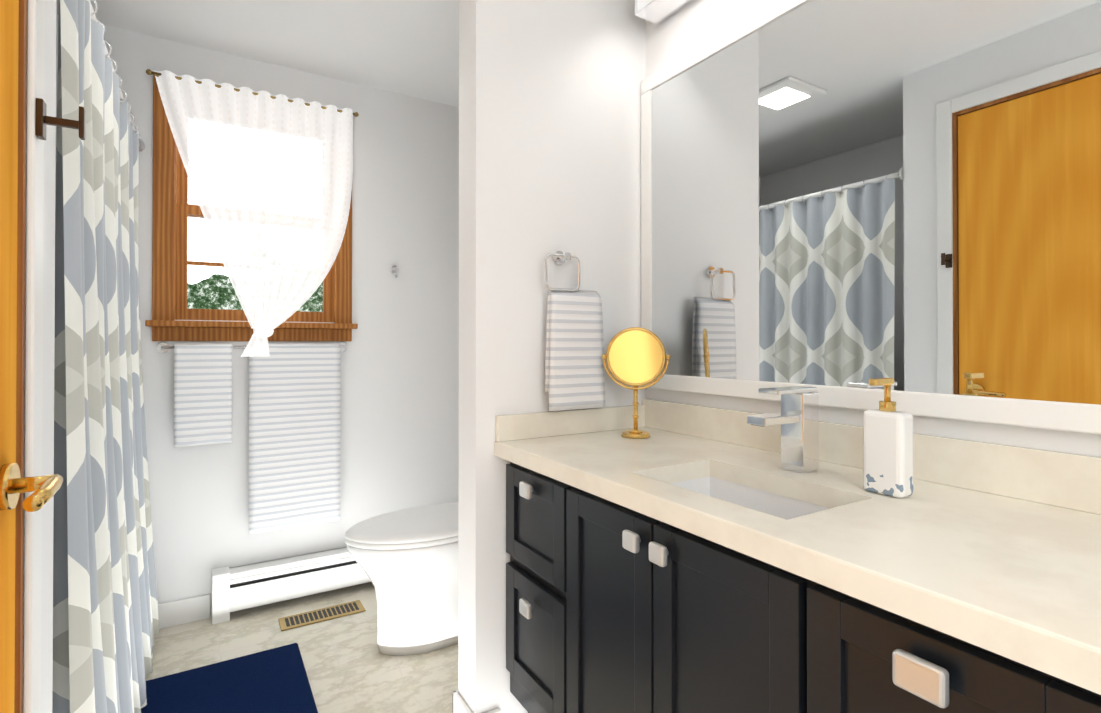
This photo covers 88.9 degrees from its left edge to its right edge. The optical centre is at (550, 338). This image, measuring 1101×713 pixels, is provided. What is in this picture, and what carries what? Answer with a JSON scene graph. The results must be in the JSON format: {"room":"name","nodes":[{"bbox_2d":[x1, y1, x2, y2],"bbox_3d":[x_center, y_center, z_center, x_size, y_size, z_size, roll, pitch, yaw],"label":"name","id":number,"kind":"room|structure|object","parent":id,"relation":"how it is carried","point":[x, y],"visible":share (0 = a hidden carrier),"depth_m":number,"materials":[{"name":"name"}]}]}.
{"room":"bathroom","nodes":[
{"label":"bathroom","id":0,"kind":"room"},
{"bbox_2d":[23,0,56,712],"bbox_3d":[-0.506,-0.042,0.246,0.110,2.435,1.850,0,0,-31],"label":"wall","id":1,"kind":"structure","parent":0,"point":[48,380],"depth_m":1.02,"materials":[{"name":"white paint"}]},
{"bbox_2d":[14,0,44,712],"bbox_3d":[-0.660,0.053,0.509,0.122,2.249,0.948,0,0,-31],"label":"door frame","id":2,"kind":"structure","parent":1,"relation":"attached to","point":[29,378],"depth_m":0.89,"materials":[{"name":"white"}]},
{"bbox_2d":[0,0,62,712],"bbox_3d":[-0.607,0.089,0.541,0.104,2.162,0.790,0,0,-31],"label":"door","id":3,"kind":"structure","parent":1,"relation":"in","point":[14,485],"depth_m":0.83,"materials":[{"name":"brown wood"}]},
{"bbox_2d":[35,98,85,139],"bbox_3d":[-0.802,-0.355,0.921,0.060,0.060,0.024,0,0,-31],"label":"robe hook","id":4,"kind":"object","parent":1,"relation":"attached to","point":[43,120],"visible":1,"depth_m":0.91,"materials":[{"name":"brown metal"}]},
{"bbox_2d":[52,0,159,712],"bbox_3d":[-1.285,0.169,1.685,0.120,1.973,1.418,0,0,-31],"label":"shower curtain","id":5,"kind":"object","parent":1,"relation":"hanging from","point":[106,629],"visible":1,"depth_m":1.30,"materials":[{"name":"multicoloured fabric"}]},
{"bbox_2d":[55,14,458,616],"bbox_3d":[-1.389,-0.027,2.536,2.635,2.435,0.140,0,0,-31],"label":"wall","id":6,"kind":"structure","parent":0,"point":[399,444],"depth_m":2.74,"materials":[{"name":"white paint"}]},
{"bbox_2d":[145,69,358,340],"bbox_3d":[-1.318,-0.538,2.544,0.832,1.098,0.186,0,0,-31],"label":"window","id":7,"kind":"structure","parent":6,"relation":"in","point":[173,210],"depth_m":2.39,"materials":[{"name":"brown wood"}]},
{"bbox_2d":[154,70,352,356],"bbox_3d":[-1.257,-0.506,2.444,0.776,1.163,0.084,0,0,-31],"label":"window curtain","id":8,"kind":"object","parent":7,"relation":"hanging from","point":[270,178],"visible":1,"depth_m":2.46,"materials":[{"name":"white fabric"}]},
{"bbox_2d":[157,342,346,533],"bbox_3d":[-1.279,0.428,2.470,0.751,0.825,0.081,0,0,-31],"label":"towel rail","id":9,"kind":"object","parent":6,"relation":"attached to","point":[294,427],"visible":0.94,"depth_m":2.48,"materials":[{"name":"white fabric"}]},
{"bbox_2d":[158,594,500,712],"bbox_3d":[-0.167,1.133,1.277,1.547,0.100,3.267,0,0,-31],"label":"baseboard","id":10,"kind":"structure","parent":6,"relation":"attached to","point":[182,611],"depth_m":2.33,"materials":[{"name":"white"}]},
{"bbox_2d":[391,266,398,277],"bbox_3d":[-0.772,-0.335,2.804,0.037,0.063,0.046,0,0,-31],"label":"wall hook","id":11,"kind":"object","parent":6,"relation":"attached to","point":[394,269],"visible":0.98,"depth_m":2.81,"materials":[{"name":"silver metal"}]},
{"bbox_2d":[56,0,458,106],"bbox_3d":[-0.502,-1.304,1.088,2.635,0.100,3.570,0,0,-31],"label":"ceiling","id":12,"kind":"structure","parent":0,"point":[408,47],"depth_m":2.29,"materials":[{"name":"white paint"}]},
{"bbox_2d":[145,582,457,712],"bbox_3d":[-0.502,1.231,1.072,2.635,0.100,3.570,0,0,-31],"label":"floor","id":13,"kind":"structure","parent":0,"point":[349,667],"depth_m":2.11,"materials":[{"name":"tile"}]},
{"bbox_2d":[141,643,317,712],"bbox_3d":[-0.984,1.174,1.689,0.512,0.021,0.805,0,0,-31],"label":"rug","id":14,"kind":"object","parent":13,"relation":"on","point":[274,680],"visible":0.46,"depth_m":1.88,"materials":[{"name":"blue fabric"}]},
{"bbox_2d":[212,547,370,624],"bbox_3d":[-1.011,1.089,2.625,0.980,0.205,0.087,0,0,-31],"label":"baseboard heater","id":15,"kind":"object","parent":13,"relation":"on","point":[236,588],"visible":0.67,"depth_m":2.48,"materials":[{"name":"white metal"}]},
{"bbox_2d":[278,600,365,630],"bbox_3d":[-0.981,1.187,2.417,0.335,0.006,0.115,0,0,-31],"label":"floor vent","id":16,"kind":"object","parent":13,"relation":"in","point":[316,616],"visible":1,"depth_m":2.40,"materials":[{"name":"gold metal"}]},
{"bbox_2d":[345,502,458,655],"bbox_3d":[-0.388,0.771,2.292,0.863,0.834,0.406,0,0,-31],"label":"toilet","id":17,"kind":"object","parent":13,"relation":"on","point":[406,560],"visible":0.5,"depth_m":2.10,"materials":[{"name":"white ceramic"}]},
{"bbox_2d":[494,451,1100,712],"bbox_3d":[0.448,0.761,1.201,0.576,0.842,1.398,0,0,-31],"label":"bathroom vanity","id":18,"kind":"object","parent":13,"relation":"on","point":[687,558],"depth_m":1.00,"materials":[{"name":"black paint"}]},
{"bbox_2d":[494,427,1100,678],"bbox_3d":[0.446,0.319,1.203,0.580,0.042,1.398,0,0,-31],"label":"countertop","id":19,"kind":"structure","parent":18,"relation":"on","point":[1024,574],"depth_m":0.88,"materials":[{"name":"beige stone"}]},
{"bbox_2d":[601,327,670,438],"bbox_3d":[0.263,0.132,1.732,0.163,0.337,0.146,0,0,-31],"label":"makeup mirror","id":20,"kind":"object","parent":19,"relation":"on","point":[635,357],"visible":1,"depth_m":1.73,"materials":[{"name":"gold metal"}]},
{"bbox_2d":[747,386,818,472],"bbox_3d":[0.516,0.203,1.247,0.179,0.187,0.058,0,0,-31],"label":"faucet","id":21,"kind":"object","parent":19,"relation":"on","point":[796,418],"visible":1,"depth_m":1.25,"materials":[{"name":"silver metal"}]},
{"bbox_2d":[863,378,913,497],"bbox_3d":[0.633,0.185,1.067,0.076,0.221,0.076,0,0,-31],"label":"soap dispenser","id":22,"kind":"object","parent":19,"relation":"on","point":[887,448],"visible":1,"depth_m":1.05,"materials":[{"name":"white ceramic"}]},
{"bbox_2d":[458,0,645,712],"bbox_3d":[0.024,-0.031,1.845,0.641,2.435,0.130,0,0,-31],"label":"wall","id":23,"kind":"structure","parent":0,"point":[549,126],"depth_m":1.71,"materials":[{"name":"white paint"}]},
{"bbox_2d":[495,403,645,442],"bbox_3d":[0.080,0.264,1.787,0.558,0.076,0.020,0,0,-31],"label":"backsplash","id":24,"kind":"structure","parent":23,"relation":"attached to","point":[568,422],"depth_m":1.76,"materials":[{"name":"beige stone"}]},
{"bbox_2d":[544,251,604,410],"bbox_3d":[0.066,-0.030,1.753,0.215,0.492,0.070,0,0,-31],"label":"towel ring","id":25,"kind":"object","parent":23,"relation":"attached to","point":[574,372],"visible":1,"depth_m":1.72,"materials":[{"name":"white fabric"}]},
{"bbox_2d":[645,0,1100,456],"bbox_3d":[0.586,-0.032,1.654,0.120,2.435,3.420,0,0,-31],"label":"wall","id":26,"kind":"structure","parent":0,"point":[689,27],"depth_m":1.60,"materials":[{"name":"white paint"}]},
{"bbox_2d":[634,0,692,23],"bbox_3d":[0.604,-1.092,1.385,0.134,0.103,1.130,0,0,-31],"label":"sconce","id":27,"kind":"object","parent":26,"relation":"attached to","point":[657,11],"visible":1,"depth_m":1.78,"materials":[{"name":"white glass"}]},
{"bbox_2d":[641,0,1100,434],"bbox_3d":[0.763,-0.368,1.223,0.026,1.060,1.694,0,0,-31],"label":"mirror","id":28,"kind":"object","parent":26,"relation":"attached to","point":[843,202],"visible":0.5,"depth_m":1.24,"materials":[{"name":"white mirror"}]},
{"bbox_2d":[642,399,1100,514],"bbox_3d":[0.685,0.251,1.349,0.020,0.096,1.398,0,0,-31],"label":"backsplash","id":29,"kind":"structure","parent":26,"relation":"attached to","point":[1063,479],"depth_m":1.13,"materials":[{"name":"beige stone"}]},
{"label":"outside","id":30,"kind":"structure","parent":0,"visible":0},
{"bbox_2d":[187,178,322,311],"bbox_3d":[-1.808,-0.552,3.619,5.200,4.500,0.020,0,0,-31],"label":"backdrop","id":31,"kind":"structure","parent":30,"point":[209,287],"depth_m":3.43,"materials":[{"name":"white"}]}
]}

